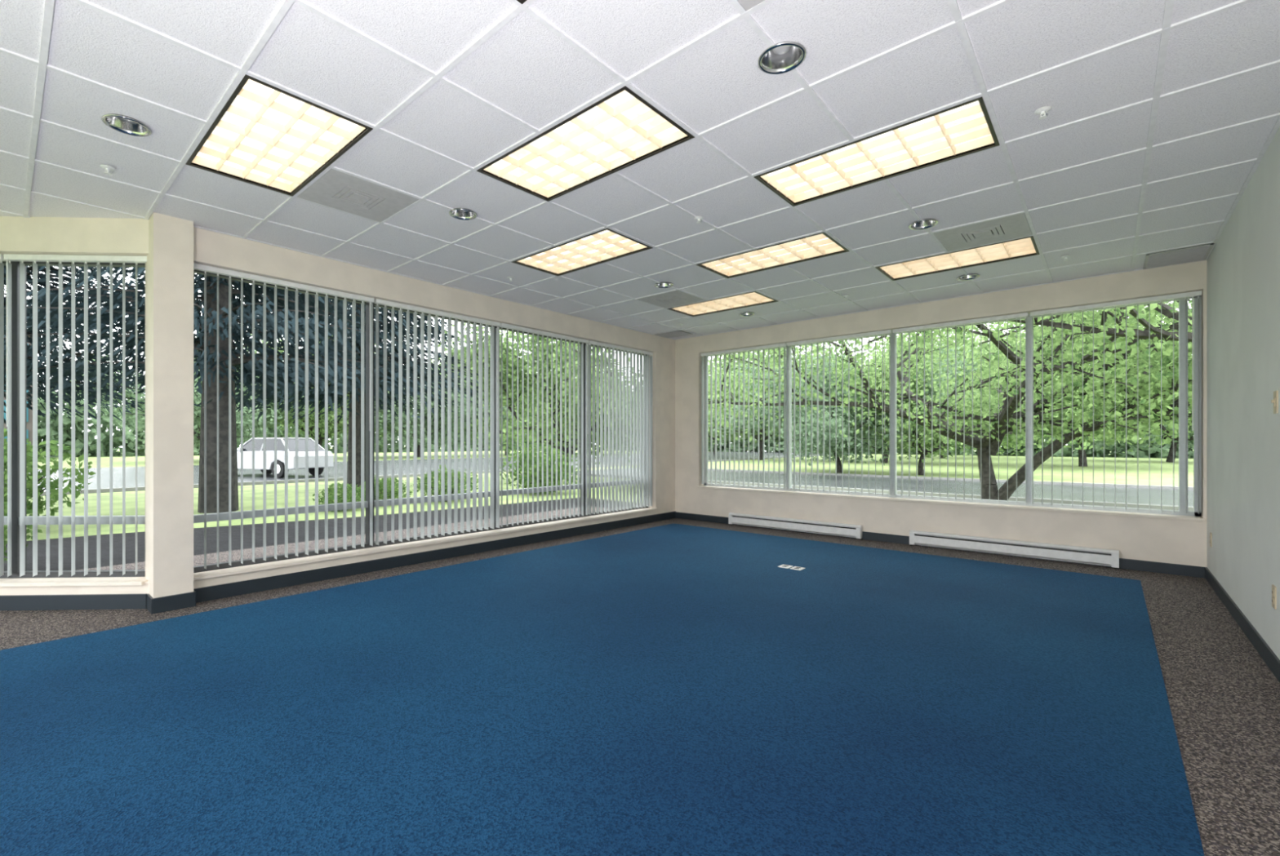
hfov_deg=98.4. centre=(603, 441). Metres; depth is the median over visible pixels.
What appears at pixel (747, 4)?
air diffuser
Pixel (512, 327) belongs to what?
vertical blind
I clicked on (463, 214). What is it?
recessed light
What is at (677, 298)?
air diffuser
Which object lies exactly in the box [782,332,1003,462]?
deciduous tree
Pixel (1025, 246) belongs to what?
ceiling light fixture
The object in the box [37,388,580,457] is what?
hedge
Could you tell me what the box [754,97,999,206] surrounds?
ceiling light fixture
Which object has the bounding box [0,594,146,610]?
baseboard
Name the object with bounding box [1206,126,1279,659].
wall
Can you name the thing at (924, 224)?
recessed light
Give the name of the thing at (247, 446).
parked car
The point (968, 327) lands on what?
deciduous tree
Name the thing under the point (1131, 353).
deciduous tree
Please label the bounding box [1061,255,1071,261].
sprinkler
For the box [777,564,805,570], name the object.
outlet box
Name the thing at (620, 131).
ceiling light fixture
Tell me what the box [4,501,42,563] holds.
bush
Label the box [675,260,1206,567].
wall
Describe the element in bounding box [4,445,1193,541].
lawn
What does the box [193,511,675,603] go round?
baseboard
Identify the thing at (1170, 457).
deciduous tree
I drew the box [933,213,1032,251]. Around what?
air diffuser
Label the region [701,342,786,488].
vertical blind
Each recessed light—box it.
[101,114,151,137]
[448,208,477,220]
[654,281,673,288]
[738,311,755,316]
[757,41,806,74]
[908,218,938,230]
[956,273,980,280]
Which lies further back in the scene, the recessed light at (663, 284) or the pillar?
the recessed light at (663, 284)
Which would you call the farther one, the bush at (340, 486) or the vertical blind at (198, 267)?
the bush at (340, 486)
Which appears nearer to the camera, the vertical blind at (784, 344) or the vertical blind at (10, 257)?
the vertical blind at (10, 257)
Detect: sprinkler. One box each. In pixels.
[100,164,115,175]
[693,216,703,223]
[1034,106,1051,119]
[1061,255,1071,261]
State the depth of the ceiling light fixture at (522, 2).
2.07 m
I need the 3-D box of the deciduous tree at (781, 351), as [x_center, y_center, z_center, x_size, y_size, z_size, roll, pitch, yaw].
[9.993,-3.940,41.958,15.104,10.665,16.437,0,0,-23]
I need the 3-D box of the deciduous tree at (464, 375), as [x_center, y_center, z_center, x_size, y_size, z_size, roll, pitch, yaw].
[-7.483,-5.078,56.038,19.959,12.950,18.341,0,0,1]
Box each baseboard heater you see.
[728,512,862,539]
[909,529,1119,568]
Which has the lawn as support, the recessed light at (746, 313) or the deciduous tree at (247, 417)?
the deciduous tree at (247, 417)
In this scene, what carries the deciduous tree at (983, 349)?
on the lawn
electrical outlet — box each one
[1209,532,1212,547]
[1271,584,1276,609]
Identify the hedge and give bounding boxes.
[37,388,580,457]
[591,425,1193,458]
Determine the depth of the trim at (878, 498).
6.19 m
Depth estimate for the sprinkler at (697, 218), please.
4.08 m
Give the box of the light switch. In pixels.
[1271,391,1278,413]
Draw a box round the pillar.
[145,212,195,614]
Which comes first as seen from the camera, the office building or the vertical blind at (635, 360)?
the vertical blind at (635, 360)
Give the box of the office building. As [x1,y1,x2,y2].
[4,335,32,446]
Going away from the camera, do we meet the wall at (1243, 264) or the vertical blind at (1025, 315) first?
the wall at (1243, 264)
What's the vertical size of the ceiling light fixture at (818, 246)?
0.086 m
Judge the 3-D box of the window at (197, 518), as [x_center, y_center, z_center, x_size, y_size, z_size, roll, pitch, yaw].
[-1.307,-0.175,6.557,0.070,2.450,5.928,0,0,42]
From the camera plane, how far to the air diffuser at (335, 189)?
3.74 m
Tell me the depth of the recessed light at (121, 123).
2.94 m
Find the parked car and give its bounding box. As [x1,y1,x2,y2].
[236,437,333,478]
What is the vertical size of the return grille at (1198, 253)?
0.007 m
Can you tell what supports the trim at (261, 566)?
attached to the wall at (213, 249)
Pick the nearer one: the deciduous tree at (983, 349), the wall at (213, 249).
the wall at (213, 249)
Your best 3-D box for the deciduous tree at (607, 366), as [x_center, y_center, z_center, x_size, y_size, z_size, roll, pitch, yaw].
[-4.673,-4.217,64.549,19.466,11.265,20.304,0,0,-27]
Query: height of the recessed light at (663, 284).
0.109 m
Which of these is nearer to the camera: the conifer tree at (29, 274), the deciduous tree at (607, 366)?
the conifer tree at (29, 274)
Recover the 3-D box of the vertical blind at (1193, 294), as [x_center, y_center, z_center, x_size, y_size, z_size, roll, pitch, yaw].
[5.080,-0.360,5.539,1.260,2.071,0.108,0,0,42]
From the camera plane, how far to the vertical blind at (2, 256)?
4.18 m
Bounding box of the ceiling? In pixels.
[0,0,1279,339]
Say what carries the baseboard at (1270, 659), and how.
attached to the wall at (1243, 264)
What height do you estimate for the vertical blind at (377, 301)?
2.411 m
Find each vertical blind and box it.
[0,253,6,576]
[4,253,146,577]
[193,262,373,568]
[373,298,500,545]
[499,323,588,527]
[587,340,653,515]
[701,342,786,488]
[786,329,892,495]
[892,312,1028,503]
[1030,290,1201,514]
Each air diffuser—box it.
[297,168,419,222]
[637,290,705,308]
[737,0,764,10]
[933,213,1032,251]
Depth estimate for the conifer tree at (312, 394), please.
16.59 m
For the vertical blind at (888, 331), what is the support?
attached to the window at (1181, 512)
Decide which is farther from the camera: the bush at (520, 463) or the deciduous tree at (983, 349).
the deciduous tree at (983, 349)
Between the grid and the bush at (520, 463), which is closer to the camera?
the grid
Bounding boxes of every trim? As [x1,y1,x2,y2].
[0,577,147,586]
[193,507,657,580]
[697,485,1204,521]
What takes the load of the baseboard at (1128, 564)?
attached to the wall at (1181, 542)
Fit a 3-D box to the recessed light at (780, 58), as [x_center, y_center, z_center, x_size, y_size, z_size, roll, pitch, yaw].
[0.772,-1.706,2.389,0.200,0.109,0.200,0,0,42]
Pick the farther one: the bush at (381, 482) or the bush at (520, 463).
the bush at (520, 463)
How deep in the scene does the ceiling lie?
2.81 m
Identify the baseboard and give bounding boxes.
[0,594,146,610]
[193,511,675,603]
[675,511,1204,577]
[1204,567,1279,683]
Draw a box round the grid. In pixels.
[0,0,1279,340]
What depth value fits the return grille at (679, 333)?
8.50 m
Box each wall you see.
[0,216,148,595]
[193,226,675,588]
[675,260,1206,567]
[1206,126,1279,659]
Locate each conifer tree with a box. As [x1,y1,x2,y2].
[4,266,200,484]
[4,266,434,513]
[196,288,484,487]
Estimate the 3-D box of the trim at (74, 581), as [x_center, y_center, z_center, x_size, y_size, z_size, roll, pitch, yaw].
[-4.659,1.058,4.133,2.450,0.028,0.168,0,0,-3]
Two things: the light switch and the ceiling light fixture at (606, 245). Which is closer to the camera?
the light switch
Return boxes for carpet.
[0,523,1204,855]
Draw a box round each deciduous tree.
[53,336,315,452]
[240,332,419,446]
[328,364,522,457]
[426,322,745,480]
[426,330,618,455]
[488,365,643,449]
[708,299,1191,500]
[708,342,871,460]
[708,344,977,473]
[708,357,778,454]
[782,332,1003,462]
[827,332,1119,475]
[840,299,1193,438]
[851,324,1025,458]
[945,301,1193,466]
[1033,370,1193,462]
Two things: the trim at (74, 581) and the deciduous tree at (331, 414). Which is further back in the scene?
the deciduous tree at (331, 414)
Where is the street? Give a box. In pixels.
[549,466,1193,511]
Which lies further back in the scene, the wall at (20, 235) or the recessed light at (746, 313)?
the recessed light at (746, 313)
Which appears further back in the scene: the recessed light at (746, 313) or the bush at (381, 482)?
the bush at (381, 482)
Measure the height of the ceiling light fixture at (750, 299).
0.086 m
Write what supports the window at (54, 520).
in the wall at (20, 235)
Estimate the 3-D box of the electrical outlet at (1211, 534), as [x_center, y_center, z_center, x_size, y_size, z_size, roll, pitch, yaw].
[5.314,0.860,4.829,0.010,0.120,0.074,0,0,42]
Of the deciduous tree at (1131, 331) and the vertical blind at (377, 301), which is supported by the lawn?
the deciduous tree at (1131, 331)
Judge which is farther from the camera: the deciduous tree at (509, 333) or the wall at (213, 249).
the deciduous tree at (509, 333)
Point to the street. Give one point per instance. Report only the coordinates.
(1109, 489)
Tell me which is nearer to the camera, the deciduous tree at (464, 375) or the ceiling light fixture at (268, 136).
the ceiling light fixture at (268, 136)
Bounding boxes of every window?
[0,260,145,577]
[193,269,648,573]
[703,296,1201,516]
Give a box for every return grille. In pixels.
[654,330,693,337]
[1143,243,1213,269]
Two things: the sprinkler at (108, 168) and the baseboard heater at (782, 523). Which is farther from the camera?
the baseboard heater at (782, 523)
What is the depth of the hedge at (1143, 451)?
49.37 m
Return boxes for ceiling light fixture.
[185,74,373,196]
[476,86,694,201]
[511,228,653,276]
[516,0,527,4]
[666,291,778,316]
[696,232,849,278]
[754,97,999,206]
[875,235,1039,280]
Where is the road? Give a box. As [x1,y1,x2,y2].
[26,450,828,496]
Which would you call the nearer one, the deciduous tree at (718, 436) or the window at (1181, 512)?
the window at (1181, 512)
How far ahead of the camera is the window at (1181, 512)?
5.81 m
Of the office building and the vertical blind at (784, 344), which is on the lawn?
the office building
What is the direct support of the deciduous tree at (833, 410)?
on the lawn
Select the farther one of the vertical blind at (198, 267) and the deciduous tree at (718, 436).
the deciduous tree at (718, 436)
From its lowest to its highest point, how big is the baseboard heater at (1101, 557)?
0.180 m
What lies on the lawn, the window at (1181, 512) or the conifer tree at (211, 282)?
the conifer tree at (211, 282)
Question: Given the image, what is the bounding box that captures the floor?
[0,506,1279,855]
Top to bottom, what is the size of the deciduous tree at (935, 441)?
6.475 m
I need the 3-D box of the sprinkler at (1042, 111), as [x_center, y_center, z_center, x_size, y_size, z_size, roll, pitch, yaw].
[2.202,-1.640,2.764,0.068,0.040,0.067,0,0,42]
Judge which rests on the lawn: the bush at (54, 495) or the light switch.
the bush at (54, 495)
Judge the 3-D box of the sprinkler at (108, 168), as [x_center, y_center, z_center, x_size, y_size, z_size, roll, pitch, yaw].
[-3.001,-1.640,3.341,0.068,0.040,0.067,0,0,42]
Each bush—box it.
[4,427,96,515]
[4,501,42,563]
[312,481,365,511]
[357,475,413,500]
[417,464,478,501]
[499,442,580,494]
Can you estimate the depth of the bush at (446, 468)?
12.44 m
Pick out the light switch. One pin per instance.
(1275, 401)
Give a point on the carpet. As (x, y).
(670, 690)
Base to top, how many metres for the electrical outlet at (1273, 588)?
0.120 m
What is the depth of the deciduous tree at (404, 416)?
46.14 m
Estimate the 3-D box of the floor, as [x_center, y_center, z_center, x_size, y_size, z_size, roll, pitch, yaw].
[-0.860,1.300,3.890,8.280,0.100,10.780,0,0,42]
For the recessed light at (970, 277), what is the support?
in the ceiling
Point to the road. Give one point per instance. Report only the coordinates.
(130, 471)

